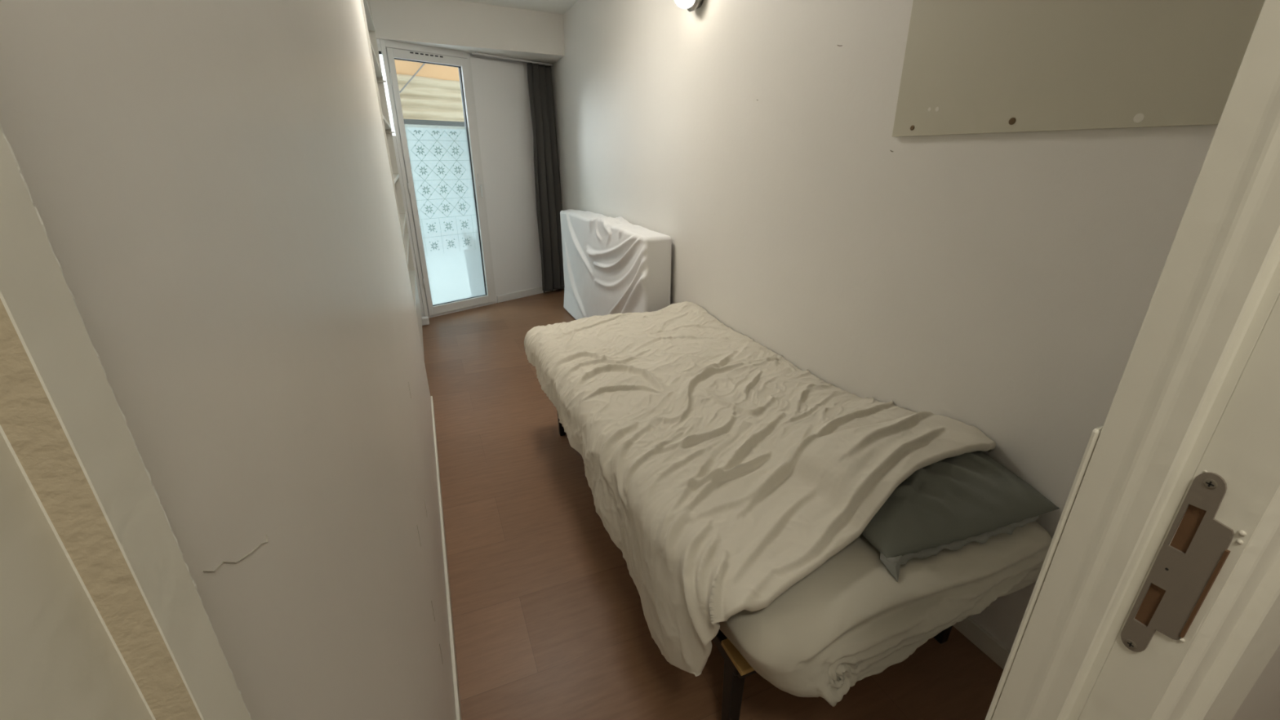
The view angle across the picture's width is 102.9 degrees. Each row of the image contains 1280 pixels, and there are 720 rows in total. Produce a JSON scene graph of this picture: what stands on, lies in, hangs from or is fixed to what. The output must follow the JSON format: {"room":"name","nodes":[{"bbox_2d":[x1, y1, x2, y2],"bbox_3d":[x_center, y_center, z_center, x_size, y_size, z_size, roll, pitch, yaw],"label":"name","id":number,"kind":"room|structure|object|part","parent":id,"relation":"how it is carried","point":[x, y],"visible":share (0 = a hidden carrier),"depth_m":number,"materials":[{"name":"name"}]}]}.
{"room":"bedroom","nodes":[
{"label":"bedroom","id":0,"kind":"room"},
{"bbox_2d":[0,0,456,719],"bbox_3d":[-0.919,-0.409,1.367,0.395,2.650,3.010,-9,23,-21],"label":"wall","id":1,"kind":"structure","parent":0,"point":[210,184],"depth_m":0.34,"materials":[{"name":"paint"}]},
{"bbox_2d":[431,395,461,719],"bbox_3d":[-0.740,0.759,1.940,0.010,0.055,2.980,-9,23,-21],"label":"baseboard","id":2,"kind":"structure","parent":1,"relation":"attached to","point":[457,703],"depth_m":1.78,"materials":[{"name":"beige paint"}]},
{"bbox_2d":[421,228,476,304],"bbox_3d":[-3.427,-1.450,7.788,5.850,0.120,9.000,19,29,40],"label":"floor","id":3,"kind":"structure","parent":0,"point":[447,273],"depth_m":7.38,"materials":[{"name":"tile"}]},
{"bbox_2d":[403,119,465,126],"bbox_3d":[-2.589,-1.744,5.853,0.050,1.855,3.500,19,29,40],"label":"balcony railing","id":4,"kind":"object","parent":3,"relation":"on","point":[412,122],"visible":0.02,"depth_m":5.75,"materials":[{"name":"grey paint"}]},
{"bbox_2d":[462,229,484,297],"bbox_3d":[-1.746,-1.033,5.504,0.264,0.791,0.280,-9,23,-21],"label":"plant pot","id":5,"kind":"object","parent":3,"relation":"on","point":[472,254],"visible":0.52,"depth_m":5.43,"materials":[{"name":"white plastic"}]},
{"bbox_2d":[463,248,484,297],"bbox_3d":[-1.765,-0.919,5.544,0.224,0.550,0.224,-9,23,-21],"label":"tub","id":6,"kind":"object","parent":5,"relation":"in","point":[473,259],"depth_m":5.44,"materials":[{"name":"plastic"}]},
{"bbox_2d":[369,0,564,325],"bbox_3d":[-1.479,-1.762,4.768,0.660,2.650,2.270,19,29,40],"label":"wall","id":7,"kind":"structure","parent":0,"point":[500,86],"depth_m":4.86,"materials":[{"name":"white paint"}]},
{"bbox_2d":[377,43,408,211],"bbox_3d":[-2.212,-1.888,4.222,0.068,1.290,0.334,19,29,40],"label":"window","id":8,"kind":"structure","parent":7,"relation":"attached to","point":[378,45],"depth_m":4.41,"materials":[{"name":"white plastic"}]},
{"bbox_2d":[378,39,497,318],"bbox_3d":[-1.808,-1.585,4.763,0.138,2.325,0.785,19,29,40],"label":"door","id":9,"kind":"structure","parent":7,"relation":"attached to","point":[391,51],"depth_m":4.68,"materials":[{"name":"white plastic"}]},
{"bbox_2d":[409,51,443,57],"bbox_3d":[-1.808,-2.589,4.327,0.002,0.010,0.288,19,29,40],"label":"vent","id":10,"kind":"object","parent":9,"relation":"attached to","point":[413,54],"depth_m":4.33,"materials":[{"name":"grey plastic"}]},
{"bbox_3d":[-1.543,-1.692,4.950,0.046,0.215,0.028,19,29,40],"label":"handle","id":11,"kind":"part","parent":9,"relation":"part of","materials":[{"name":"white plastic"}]},
{"bbox_3d":[-1.206,-2.868,4.870,0.085,0.022,0.920,19,29,40],"label":"curtain rail","id":12,"kind":"part","parent":7,"relation":"part of","materials":[{"name":"white metal"}]},
{"bbox_2d":[497,286,564,302],"bbox_3d":[-1.209,-0.770,5.757,0.012,0.075,0.918,19,29,40],"label":"baseboard","id":13,"kind":"structure","parent":7,"relation":"attached to","point":[521,294],"depth_m":5.64,"materials":[{"name":"white plastic"}]},
{"bbox_2d":[527,62,564,293],"bbox_3d":[-0.995,-1.856,5.419,0.121,2.256,0.346,18,28,38],"label":"curtain","id":14,"kind":"object","parent":7,"relation":"hanging from","point":[546,167],"visible":0.97,"depth_m":5.37,"materials":[{"name":"grey fabric"}]},
{"bbox_2d":[457,0,577,14],"bbox_3d":[-0.515,-1.920,1.687,3.200,0.320,8.200,-9,23,-21],"label":"ceiling","id":15,"kind":"structure","parent":0,"point":[557,6],"depth_m":4.32,"materials":[{"name":"white paint"}]},
{"bbox_2d":[422,288,1003,719],"bbox_3d":[-0.493,0.578,2.631,3.200,0.120,8.100,-9,23,-21],"label":"floor","id":16,"kind":"structure","parent":0,"point":[549,622],"depth_m":1.81,"materials":[{"name":"brown wood"}]},
{"bbox_2d":[360,0,424,359],"bbox_3d":[-1.889,-1.232,3.573,0.392,2.550,1.422,-9,23,-21],"label":"shelf unit","id":17,"kind":"object","parent":16,"relation":"on","point":[366,4],"visible":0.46,"depth_m":3.88,"materials":[{"name":"white laminate"}]},
{"bbox_3d":[-1.894,-2.222,3.177,0.362,0.022,1.378,-9,23,-21],"label":"shelf","id":18,"kind":"part","parent":17,"relation":"part of","materials":[{"name":"white laminate"}]},
{"bbox_3d":[-1.894,-1.934,3.291,0.362,0.022,1.378,-9,23,-21],"label":"shelf","id":19,"kind":"part","parent":17,"relation":"part of","materials":[{"name":"white laminate"}]},
{"bbox_3d":[-1.894,-1.595,3.426,0.362,0.022,1.378,-9,23,-21],"label":"shelf","id":20,"kind":"part","parent":17,"relation":"part of","materials":[{"name":"white laminate"}]},
{"bbox_3d":[-1.893,-1.265,3.558,0.362,0.022,1.378,-9,23,-21],"label":"shelf","id":21,"kind":"part","parent":17,"relation":"part of","materials":[{"name":"white laminate"}]},
{"bbox_3d":[-1.893,-0.972,3.674,0.362,0.022,1.378,-9,23,-21],"label":"shelf","id":22,"kind":"part","parent":17,"relation":"part of","materials":[{"name":"white laminate"}]},
{"bbox_3d":[-1.893,-0.819,3.735,0.362,0.022,1.378,-9,23,-21],"label":"shelf","id":23,"kind":"part","parent":17,"relation":"part of","materials":[{"name":"white laminate"}]},
{"bbox_3d":[-1.892,-0.522,3.854,0.362,0.022,1.378,-9,23,-21],"label":"shelf","id":24,"kind":"part","parent":17,"relation":"part of","materials":[{"name":"white laminate"}]},
{"bbox_3d":[-1.898,-0.348,3.920,0.370,0.350,1.378,-9,23,-21],"label":"drawer","id":25,"kind":"part","parent":17,"relation":"part of","materials":[{"name":"white laminate"}]},
{"bbox_2d":[560,208,671,319],"bbox_3d":[-0.300,-0.666,4.190,0.236,1.030,2.085,-9,23,-21],"label":"mattress","id":26,"kind":"object","parent":16,"relation":"on","point":[611,265],"visible":0.78,"depth_m":3.74,"materials":[{"name":"white fabric"}]},
{"bbox_2d":[556,410,952,719],"bbox_3d":[0.274,0.497,2.197,0.870,0.351,1.881,-9,23,-21],"label":"frame","id":27,"kind":"object","parent":16,"relation":"on","point":[736,668],"visible":0.12,"depth_m":1.27,"materials":[{"name":"black metal"}]},
{"bbox_3d":[-0.436,0.280,2.812,0.042,0.300,0.042,-9,23,-21],"label":"leg","id":28,"kind":"part","parent":27,"relation":"part of","materials":[{"name":"black metal"}]},
{"bbox_3d":[-0.114,0.422,2.008,0.030,0.040,1.845,-9,23,-21],"label":"rail","id":29,"kind":"part","parent":27,"relation":"part of","materials":[{"name":"black metal"}]},
{"bbox_3d":[0.236,0.877,1.311,0.042,0.300,0.042,-9,23,-21],"label":"leg","id":30,"kind":"part","parent":27,"relation":"part of","materials":[{"name":"black metal"}]},
{"bbox_3d":[0.625,0.691,1.373,0.838,0.040,0.060,-9,23,-21],"label":"rail","id":31,"kind":"part","parent":27,"relation":"part of","materials":[{"name":"brown wood"}]},
{"bbox_2d":[718,520,1051,706],"bbox_3d":[0.289,0.255,2.049,0.953,0.206,2.086,-9,23,-21],"label":"mattress","id":32,"kind":"object","parent":27,"relation":"on","point":[849,620],"visible":0.24,"depth_m":1.13,"materials":[{"name":"beige fabric"}]},
{"bbox_2d":[524,301,995,676],"bbox_3d":[0.209,0.188,2.107,1.058,0.476,2.078,-9,23,-21],"label":"duvet","id":33,"kind":"object","parent":32,"relation":"on","point":[723,472],"visible":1,"depth_m":1.50,"materials":[{"name":"beige fabric"}]},
{"bbox_2d":[862,451,1059,582],"bbox_3d":[0.760,0.327,1.420,0.565,0.133,0.447,-9,23,-21],"label":"pillow","id":34,"kind":"object","parent":32,"relation":"on","point":[952,503],"visible":0.49,"depth_m":1.28,"materials":[{"name":"grey fabric"}]},
{"bbox_3d":[0.970,0.763,1.595,0.042,0.300,0.042,-9,23,-21],"label":"leg","id":35,"kind":"part","parent":27,"relation":"part of","materials":[{"name":"black metal"}]},
{"bbox_2d":[551,0,1217,650],"bbox_3d":[0.164,-1.191,3.330,0.122,2.650,6.200,-9,23,-21],"label":"wall","id":36,"kind":"structure","parent":0,"point":[1003,286],"depth_m":1.77,"materials":[{"name":"paint"}]},
{"bbox_2d":[674,0,703,11],"bbox_3d":[0.236,-1.812,2.532,0.140,0.133,0.133,-9,23,-21],"label":"wall lamp","id":37,"kind":"object","parent":36,"relation":"attached to","point":[691,5],"visible":1,"depth_m":2.53,"materials":[{"name":"white"}]},
{"bbox_3d":[0.225,-1.812,2.527,0.116,0.116,0.116,-9,23,-21],"label":"bulb","id":38,"kind":"part","parent":37,"relation":"part of","materials":[{"name":"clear glass"}]},
{"bbox_2d":[952,616,1010,669],"bbox_3d":[0.202,0.102,3.569,0.012,0.070,5.500,-9,23,-21],"label":"baseboard","id":39,"kind":"structure","parent":36,"relation":"attached to","point":[971,630],"depth_m":1.60,"materials":[{"name":"beige paint"}]},
{"bbox_2d":[892,0,1265,137],"bbox_3d":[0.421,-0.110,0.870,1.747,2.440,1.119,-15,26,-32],"label":"board","id":40,"kind":"object","parent":36,"relation":"attached to","point":[970,66],"visible":1,"depth_m":1.18,"materials":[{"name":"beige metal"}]},
{"bbox_2d":[1231,644,1279,719],"bbox_3d":[0.324,0.004,0.328,2.070,2.650,0.081,-9,23,-21],"label":"wall","id":41,"kind":"structure","parent":0,"point":[1262,702],"depth_m":0.69,"materials":[{"name":"paint"}]},
{"bbox_2d":[0,123,252,719],"bbox_3d":[-0.191,0.343,0.220,0.108,2.100,0.101,-9,23,-21],"label":"trim","id":42,"kind":"structure","parent":41,"relation":"attached to","point":[104,616],"depth_m":0.14,"materials":[{"name":"beige paint"}]},
{"bbox_2d":[985,426,1102,719],"bbox_3d":[0.413,0.628,0.669,0.060,1.236,0.006,-9,23,-21],"label":"trim","id":43,"kind":"structure","parent":41,"relation":"attached to","point":[1095,433],"depth_m":0.48,"materials":[{"name":"beige paint"}]},
{"bbox_2d":[991,0,1279,719],"bbox_3d":[0.424,0.238,0.482,0.061,2.100,0.059,-9,23,-21],"label":"trim","id":44,"kind":"structure","parent":41,"relation":"attached to","point":[1217,290],"depth_m":0.38,"materials":[{"name":"beige paint"}]},
{"bbox_2d":[1078,294,1279,719],"bbox_3d":[0.447,0.254,0.442,0.045,2.100,0.039,-9,23,-21],"label":"trim","id":45,"kind":"structure","parent":41,"relation":"attached to","point":[1243,450],"depth_m":0.37,"materials":[{"name":"beige paint"}]},
{"bbox_2d":[1120,470,1246,652],"bbox_3d":[0.438,0.167,0.403,0.033,0.178,0.036,-9,23,-21],"label":"strike plate","id":46,"kind":"object","parent":45,"relation":"attached to","point":[1184,571],"visible":1,"depth_m":0.40,"materials":[{"name":"silver metal"}]},
{"bbox_2d":[1150,445,1279,719],"bbox_3d":[0.485,0.258,0.433,0.109,2.100,0.034,-9,23,-21],"label":"trim","id":47,"kind":"structure","parent":41,"relation":"attached to","point":[1239,636],"depth_m":0.40,"materials":[{"name":"beige paint"}]},
{"label":"outside","id":48,"kind":"structure","parent":0,"visible":0},
{"bbox_2d":[394,59,465,129],"bbox_3d":[-2.773,-3.452,5.990,0.518,1.296,3.051,19,29,40],"label":"awning","id":49,"kind":"object","parent":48,"point":[427,91],"visible":0.14,"depth_m":6.46,"materials":[{"name":"brown fabric"}]},
{"bbox_3d":[-2.747,-3.438,6.183,0.016,0.391,0.410,19,29,40],"label":"seam cord","id":50,"kind":"part","parent":49,"relation":"part of","materials":[{"name":"grey fabric"}]},
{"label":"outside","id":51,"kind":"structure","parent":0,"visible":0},
{"bbox_2d":[404,127,476,234],"bbox_3d":[-5.462,-3.089,9.206,0.150,2.120,11.000,19,29,40],"label":"wall","id":52,"kind":"structure","parent":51,"point":[427,140],"depth_m":10.45,"materials":[{"name":"white"}]}
]}

